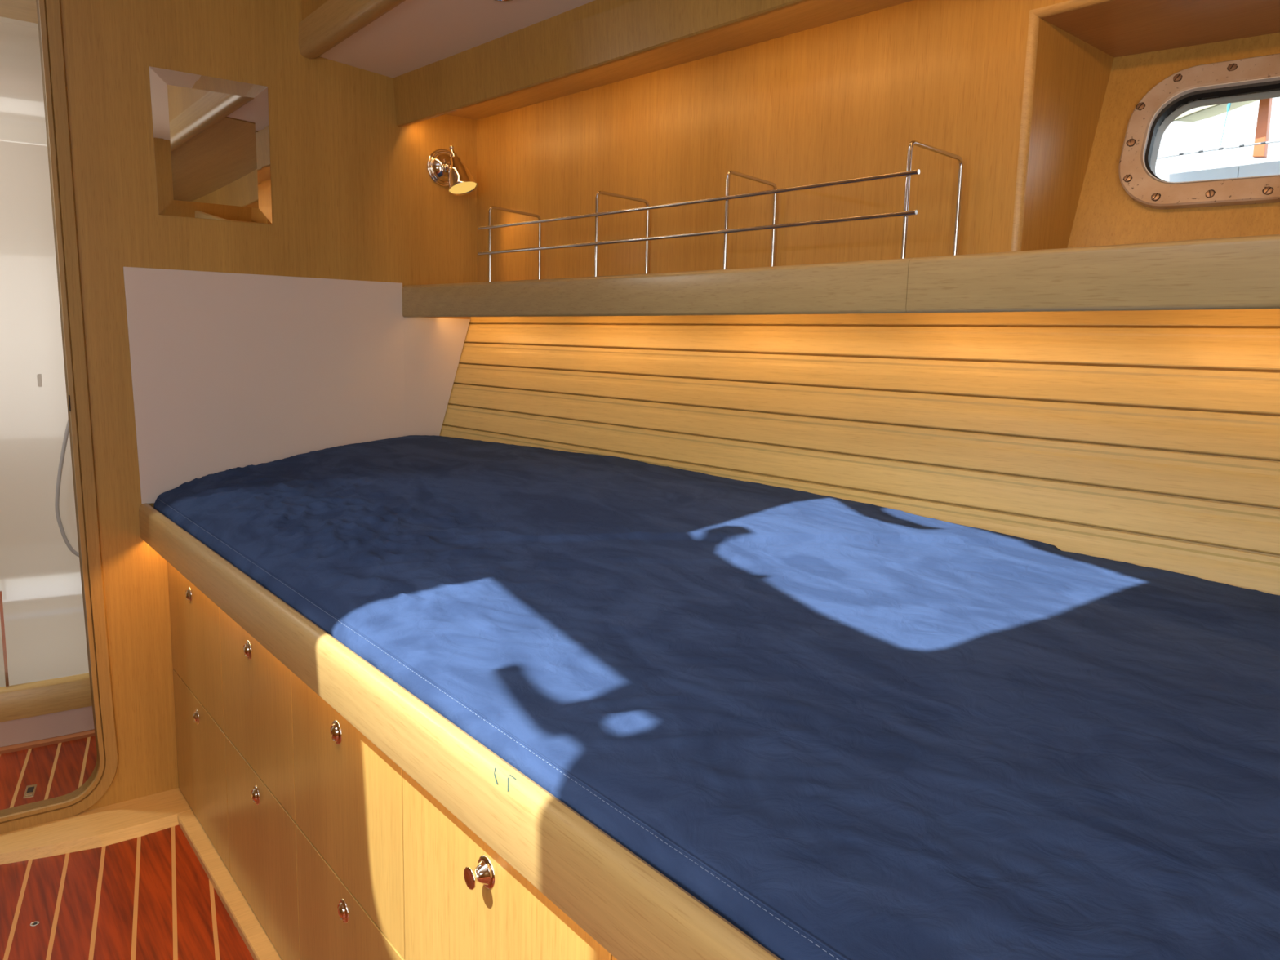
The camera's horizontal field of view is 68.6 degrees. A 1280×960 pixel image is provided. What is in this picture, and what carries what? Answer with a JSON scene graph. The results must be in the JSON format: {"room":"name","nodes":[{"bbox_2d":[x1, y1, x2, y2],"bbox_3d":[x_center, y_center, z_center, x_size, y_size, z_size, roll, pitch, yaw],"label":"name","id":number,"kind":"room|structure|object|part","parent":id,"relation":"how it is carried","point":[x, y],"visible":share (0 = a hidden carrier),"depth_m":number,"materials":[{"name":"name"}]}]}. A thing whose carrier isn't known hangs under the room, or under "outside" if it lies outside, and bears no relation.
{"room":"ship interior","nodes":[
{"label":"ship interior","id":0,"kind":"room"},
{"bbox_2d":[0,16,38,28],"bbox_3d":[-2.182,-1.345,2.435,2.600,0.015,1.360,-5,10,-38],"label":"ceiling","id":1,"kind":"structure","parent":0,"point":[3,20],"depth_m":2.85,"materials":[{"name":"beige paint"}]},
{"bbox_2d":[0,22,88,687],"bbox_3d":[-2.302,-0.295,2.753,2.550,2.170,0.625,-5,10,-38],"label":"wall","id":2,"kind":"structure","parent":0,"point":[41,582],"depth_m":3.26,"materials":[{"name":"beige"}]},
{"bbox_2d":[0,0,37,23],"bbox_3d":[-2.079,-1.275,2.113,2.260,0.022,0.705,-5,10,-38],"label":"trim","id":3,"kind":"structure","parent":2,"relation":"attached to","point":[20,10],"depth_m":2.67,"materials":[{"name":"brown wood"}]},
{"bbox_2d":[36,373,42,386],"bbox_3d":[-2.098,-0.351,3.297,0.040,0.045,0.030,-5,10,-38],"label":"wall socket","id":4,"kind":"object","parent":2,"relation":"attached to","point":[38,375],"visible":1,"depth_m":3.28,"materials":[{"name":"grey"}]},
{"bbox_2d":[54,419,79,556],"bbox_3d":[-1.985,0.007,3.299,0.135,0.614,0.012,-5,10,-38],"label":"shower hose","id":5,"kind":"object","parent":2,"relation":"attached to","point":[67,430],"visible":0.76,"depth_m":3.27,"materials":[{"name":"grey plastic"}]},
{"bbox_2d":[0,735,253,959],"bbox_3d":[-1.046,1.079,1.326,2.700,0.040,5.100,-5,10,-38],"label":"floor","id":6,"kind":"structure","parent":0,"point":[150,896],"depth_m":2.12,"materials":[{"name":"brown wood"}]},
{"bbox_2d":[22,784,37,798],"bbox_3d":[-1.684,0.860,2.589,0.025,0.005,0.080,-3,9,-27],"label":"ring","id":7,"kind":"object","parent":6,"relation":"on","point":[30,790],"visible":1,"depth_m":2.58,"materials":[{"name":"silver metal"}]},
{"bbox_2d":[30,920,39,926],"bbox_3d":[-1.299,0.952,2.011,0.017,0.002,0.017,-5,10,-38],"label":"socket","id":8,"kind":"object","parent":6,"relation":"on","point":[34,923],"visible":1,"depth_m":2.01,"materials":[{"name":"silver metal"}]},
{"bbox_2d":[0,671,94,754],"bbox_3d":[-2.269,0.721,2.785,2.000,0.192,0.434,-5,10,-38],"label":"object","id":9,"kind":"object","parent":6,"relation":"on","point":[51,711],"visible":0.34,"depth_m":2.88,"materials":[{"name":"beige"}]},
{"bbox_2d":[0,591,8,687],"bbox_3d":[-2.094,-0.236,2.548,0.522,1.778,0.008,-5,10,-38],"label":"screen","id":10,"kind":"object","parent":9,"relation":"on","point":[2,617],"visible":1,"depth_m":2.81,"materials":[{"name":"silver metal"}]},
{"bbox_3d":[-2.221,0.822,2.719,2.026,0.014,0.160,-3,9,-29],"label":"foot moulding","id":11,"kind":"part","parent":9,"relation":"part of","materials":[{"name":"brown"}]},
{"bbox_2d":[138,502,781,959],"bbox_3d":[-0.018,0.661,1.295,0.556,0.802,3.498,-5,10,-38],"label":"bed base","id":12,"kind":"object","parent":6,"relation":"on","point":[337,852],"depth_m":1.40,"materials":[{"name":"brown wood"}]},
{"bbox_3d":[-1.111,0.283,2.305,0.011,0.041,0.041,-5,10,-38],"label":"knob","id":13,"kind":"part","parent":12,"relation":"part of","materials":[{"name":"silver metal"}]},
{"bbox_3d":[-1.090,0.366,2.311,0.022,0.352,0.520,-5,10,-38],"label":"drawer","id":14,"kind":"part","parent":12,"relation":"part of","materials":[{"name":"brown wood"}]},
{"bbox_3d":[-1.107,0.590,2.336,0.011,0.041,0.041,-5,10,-38],"label":"knob","id":15,"kind":"part","parent":12,"relation":"part of","materials":[{"name":"silver metal"}]},
{"bbox_3d":[-1.098,0.711,2.361,0.022,0.340,0.520,-5,10,-38],"label":"drawer","id":16,"kind":"part","parent":12,"relation":"part of","materials":[{"name":"brown wood"}]},
{"bbox_3d":[-0.802,0.347,1.913,0.011,0.041,0.041,-5,10,-38],"label":"knob","id":17,"kind":"part","parent":12,"relation":"part of","materials":[{"name":"silver metal"}]},
{"bbox_3d":[-0.798,0.654,1.943,0.011,0.041,0.041,-5,10,-38],"label":"knob","id":18,"kind":"part","parent":12,"relation":"part of","materials":[{"name":"silver metal"}]},
{"bbox_3d":[-0.779,0.430,1.915,0.022,0.352,0.492,-5,10,-38],"label":"drawer","id":19,"kind":"part","parent":12,"relation":"part of","materials":[{"name":"brown wood"}]},
{"bbox_3d":[-0.787,0.776,1.966,0.022,0.340,0.492,-5,10,-38],"label":"drawer","id":20,"kind":"part","parent":12,"relation":"part of","materials":[{"name":"brown wood"}]},
{"bbox_3d":[-0.495,0.411,1.523,0.011,0.041,0.041,-5,10,-38],"label":"knob","id":21,"kind":"part","parent":12,"relation":"part of","materials":[{"name":"silver metal"}]},
{"bbox_3d":[-0.495,0.717,1.558,0.011,0.041,0.041,-5,10,-38],"label":"knob","id":22,"kind":"part","parent":12,"relation":"part of","materials":[{"name":"silver metal"}]},
{"bbox_3d":[-0.478,0.493,1.534,0.022,0.352,0.483,-5,10,-38],"label":"drawer","id":23,"kind":"part","parent":12,"relation":"part of","materials":[{"name":"brown wood"}]},
{"bbox_3d":[-0.486,0.838,1.584,0.022,0.340,0.483,-5,10,-38],"label":"drawer","id":24,"kind":"part","parent":12,"relation":"part of","materials":[{"name":"brown wood"}]},
{"bbox_3d":[-0.194,0.326,1.103,0.092,0.092,3.498,-5,10,-38],"label":"berth rail","id":25,"kind":"part","parent":12,"relation":"part of","materials":[{"name":"beige wood"}]},
{"bbox_3d":[-0.194,0.475,1.128,0.026,0.041,0.041,-5,10,-38],"label":"knob","id":26,"kind":"part","parent":12,"relation":"part of","materials":[{"name":"silver metal"}]},
{"bbox_3d":[-0.176,0.555,1.150,0.022,0.352,0.498,-5,10,-38],"label":"drawer","id":27,"kind":"part","parent":12,"relation":"part of","materials":[{"name":"brown wood"}]},
{"bbox_2d":[153,435,1279,959],"bbox_3d":[0.384,0.178,1.561,1.540,0.210,3.446,-5,10,-38],"label":"mattress","id":28,"kind":"object","parent":12,"relation":"on","point":[844,729],"visible":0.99,"depth_m":1.12,"materials":[{"name":"blue fabric"}]},
{"bbox_2d":[0,0,476,817],"bbox_3d":[-1.361,-0.301,2.354,3.650,2.460,0.040,-5,10,-38],"label":"wall","id":29,"kind":"structure","parent":0,"point":[354,196],"depth_m":2.48,"materials":[{"name":"brown wood"}]},
{"bbox_2d":[0,0,119,834],"bbox_3d":[-1.660,-0.184,2.128,0.746,2.170,0.054,-5,10,-38],"label":"door frame","id":30,"kind":"structure","parent":29,"relation":"in","point":[51,25],"depth_m":2.32,"materials":[{"name":"brown wood"}]},
{"bbox_2d":[0,787,191,864],"bbox_3d":[-1.710,0.915,2.136,1.262,0.022,0.181,-5,10,-38],"label":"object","id":31,"kind":"structure","parent":29,"relation":"attached to","point":[116,823],"depth_m":2.37,"materials":[{"name":"brown wood"}]},
{"bbox_2d":[148,66,272,224],"bbox_3d":[-1.107,-0.859,2.433,0.285,0.358,0.006,-5,10,-38],"label":"mirror","id":32,"kind":"object","parent":29,"relation":"attached to","point":[211,135],"visible":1,"depth_m":2.43,"materials":[{"name":"clear glass"}]},
{"bbox_2d":[177,809,282,959],"bbox_3d":[-0.151,1.097,1.169,0.081,0.030,3.352,-5,10,-38],"label":"trim","id":33,"kind":"structure","parent":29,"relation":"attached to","point":[257,941],"depth_m":2.12,"materials":[{"name":"brown wood"}]},
{"bbox_2d":[123,266,470,504],"bbox_3d":[-0.918,-0.269,2.678,0.962,0.604,0.006,-5,10,-38],"label":"headboard panel","id":34,"kind":"object","parent":29,"relation":"attached to","point":[229,370],"visible":0.8,"depth_m":2.59,"materials":[{"name":"white paint"}]},
{"bbox_2d":[426,146,477,195],"bbox_3d":[-0.548,-0.916,2.773,0.110,0.141,0.147,-5,10,-38],"label":"reading lamp","id":35,"kind":"object","parent":29,"relation":"attached to","point":[445,168],"visible":1,"depth_m":2.79,"materials":[{"name":"silver metal"}]},
{"bbox_3d":[-0.581,-0.939,2.812,0.109,0.109,0.040,-5,10,-38],"label":"wall plate","id":36,"kind":"part","parent":35,"relation":"part of","materials":[{"name":"silver metal"}]},
{"bbox_3d":[-0.551,-0.966,2.768,0.020,0.041,0.027,-5,10,-38],"label":"switch knob","id":37,"kind":"part","parent":35,"relation":"part of","materials":[{"name":"silver metal"}]},
{"bbox_3d":[-0.522,-0.898,2.759,0.088,0.110,0.088,-5,10,-38],"label":"lamp shade","id":38,"kind":"part","parent":35,"relation":"part of","materials":[{"name":"silver metal"}]},
{"bbox_2d":[449,182,475,194],"bbox_3d":[-0.522,-0.862,2.763,0.080,0.030,0.076,-5,10,-38],"label":"diffuser","id":39,"kind":"object","parent":35,"relation":"attached to","point":[455,188],"depth_m":2.76,"materials":[{"name":"white glass"}]},
{"bbox_2d":[392,0,810,127],"bbox_3d":[0.456,-0.886,1.419,0.079,0.150,3.505,-6,11,-40],"label":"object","id":40,"kind":"structure","parent":29,"relation":"attached to","point":[596,33],"depth_m":2.15,"materials":[{"name":"brown wood"}]},
{"bbox_2d":[301,0,328,20],"bbox_3d":[0.183,-1.133,1.162,0.048,0.340,3.500,-5,10,-38],"label":"wall","id":41,"kind":"structure","parent":0,"point":[308,6],"depth_m":2.48,"materials":[{"name":"brown wood"}]},
{"bbox_2d":[298,0,405,58],"bbox_3d":[0.175,-0.969,1.182,0.059,0.091,3.500,-5,10,-38],"label":"trim","id":42,"kind":"structure","parent":41,"relation":"attached to","point":[334,21],"depth_m":2.34,"materials":[{"name":"brown wood"}]},
{"bbox_2d":[320,0,594,78],"bbox_3d":[0.691,-0.987,1.586,1.350,0.049,3.500,-5,10,-38],"label":"ceiling","id":43,"kind":"structure","parent":0,"point":[414,34],"depth_m":2.30,"materials":[{"name":"beige paint"}]},
{"bbox_2d":[494,0,512,1],"bbox_3d":[-0.303,-1.061,2.049,0.068,0.008,0.068,-5,10,-38],"label":"recessed light","id":44,"kind":"object","parent":43,"relation":"in","point":[495,0],"visible":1,"depth_m":2.07,"materials":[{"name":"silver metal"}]},
{"bbox_2d":[446,0,913,119],"bbox_3d":[0.597,-0.891,1.528,0.386,0.016,3.522,-6,11,-40],"label":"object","id":45,"kind":"object","parent":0,"point":[811,14],"visible":0.44,"depth_m":2.13,"materials":[{"name":"brown wood"}]},
{"bbox_2d":[476,0,1070,282],"bbox_3d":[0.701,-0.628,1.653,0.044,0.547,3.514,-6,11,-42],"label":"wall","id":46,"kind":"structure","parent":0,"point":[846,99],"depth_m":2.05,"materials":[{"name":"brown wood"}]},
{"bbox_2d":[1010,0,1115,251],"bbox_3d":[1.036,-0.532,1.312,0.016,0.470,1.038,-6,11,-42],"label":"trim","id":47,"kind":"structure","parent":46,"relation":"attached to","point":[1035,14],"depth_m":1.67,"materials":[{"name":"brown wood"}]},
{"bbox_2d":[439,308,1279,595],"bbox_3d":[0.783,-0.082,1.797,3.638,0.968,0.283,8,11,39],"label":"wall","id":48,"kind":"structure","parent":0,"point":[1149,438],"depth_m":1.93,"materials":[{"name":"brown wood"}]},
{"bbox_2d":[402,234,1279,317],"bbox_3d":[0.786,-0.349,1.762,0.843,0.093,3.558,-6,11,-41],"label":"shelf","id":49,"kind":"object","parent":48,"relation":"attached to","point":[1235,273],"visible":1,"depth_m":1.58,"materials":[{"name":"brown wood"}]},
{"bbox_2d":[477,140,963,281],"bbox_3d":[0.092,-0.567,2.140,0.222,0.202,1.331,-6,11,-43],"label":"railing","id":50,"kind":"object","parent":49,"relation":"on","point":[908,172],"visible":0.97,"depth_m":1.93,"materials":[{"name":"silver metal"}]},
{"bbox_3d":[0.022,-0.535,2.073,0.023,0.008,1.322,-6,11,-43],"label":"rail","id":51,"kind":"part","parent":50,"relation":"part of","materials":[{"name":"silver metal"}]},
{"bbox_3d":[0.024,-0.601,2.063,0.023,0.008,1.322,-6,11,-43],"label":"rail","id":52,"kind":"part","parent":50,"relation":"part of","materials":[{"name":"silver metal"}]},
{"bbox_2d":[1021,17,1114,250],"bbox_3d":[0.812,-0.599,1.777,0.299,0.458,0.012,-5,10,-38],"label":"wall","id":53,"kind":"structure","parent":0,"point":[1071,79],"depth_m":1.74,"materials":[{"name":"brown wood"}]},
{"bbox_2d":[1040,0,1279,57],"bbox_3d":[1.244,-0.761,1.436,0.506,0.042,1.075,-6,11,-42],"label":"ceiling","id":54,"kind":"structure","parent":0,"point":[1117,28],"depth_m":1.64,"materials":[{"name":"brown wood"}]},
{"bbox_2d":[1066,32,1279,248],"bbox_3d":[1.305,-0.534,1.477,1.203,0.507,0.195,8,11,39],"label":"wall","id":55,"kind":"structure","parent":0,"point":[1105,215],"depth_m":1.75,"materials":[{"name":"brown wood"}]},
{"bbox_2d":[1118,53,1279,208],"bbox_3d":[1.304,-0.553,1.486,1.158,0.449,0.160,8,11,39],"label":"frame","id":56,"kind":"structure","parent":55,"relation":"attached to","point":[1258,77],"depth_m":1.70,"materials":[{"name":"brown metal"}]},
{"label":"outside","id":57,"kind":"structure","parent":0,"visible":0},
{"bbox_2d":[1156,160,1279,182],"bbox_3d":[2.879,-0.960,3.184,0.050,0.400,2.700,-5,10,-38],"label":"bulwark","id":58,"kind":"object","parent":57,"point":[1268,168],"visible":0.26,"depth_m":3.77,"materials":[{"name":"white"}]},
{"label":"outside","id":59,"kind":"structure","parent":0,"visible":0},
{"bbox_2d":[1155,97,1279,175],"bbox_3d":[3.696,-1.598,3.529,0.030,2.400,6.001,-5,11,-39],"label":"hull","id":60,"kind":"object","parent":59,"point":[1240,127],"visible":0.02,"depth_m":4.58,"materials":[{"name":"white"}]},
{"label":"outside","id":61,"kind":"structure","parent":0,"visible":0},
{"bbox_2d":[1156,140,1279,159],"bbox_3d":[2.425,-1.188,3.212,0.009,0.020,1.360,-5,10,-38],"label":"guard rail","id":62,"kind":"object","parent":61,"point":[1274,141],"visible":0.94,"depth_m":3.52,"materials":[{"name":"white metal"}]},
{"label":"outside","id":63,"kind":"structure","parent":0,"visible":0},
{"bbox_2d":[1253,97,1272,158],"bbox_3d":[2.332,-1.345,3.503,0.030,0.275,0.040,-5,10,-38],"label":"post","id":64,"kind":"object","parent":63,"point":[1263,125],"visible":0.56,"depth_m":3.50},
{"bbox_2d":[1173,99,1259,122],"bbox_3d":[2.371,-1.484,3.659,0.501,0.230,0.601,-5,10,-38],"label":"awning","id":65,"kind":"object","parent":64,"relation":"attached to","point":[1202,113],"visible":0.37,"depth_m":3.86,"materials":[{"name":"beige fabric"}]},
{"bbox_2d":[1219,102,1231,146],"bbox_3d":[2.178,-1.333,3.482,0.012,0.181,0.026,-5,10,-38],"label":"rope","id":66,"kind":"object","parent":65,"relation":"hanging from","point":[1228,104],"visible":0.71,"depth_m":3.48,"materials":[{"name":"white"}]}
]}

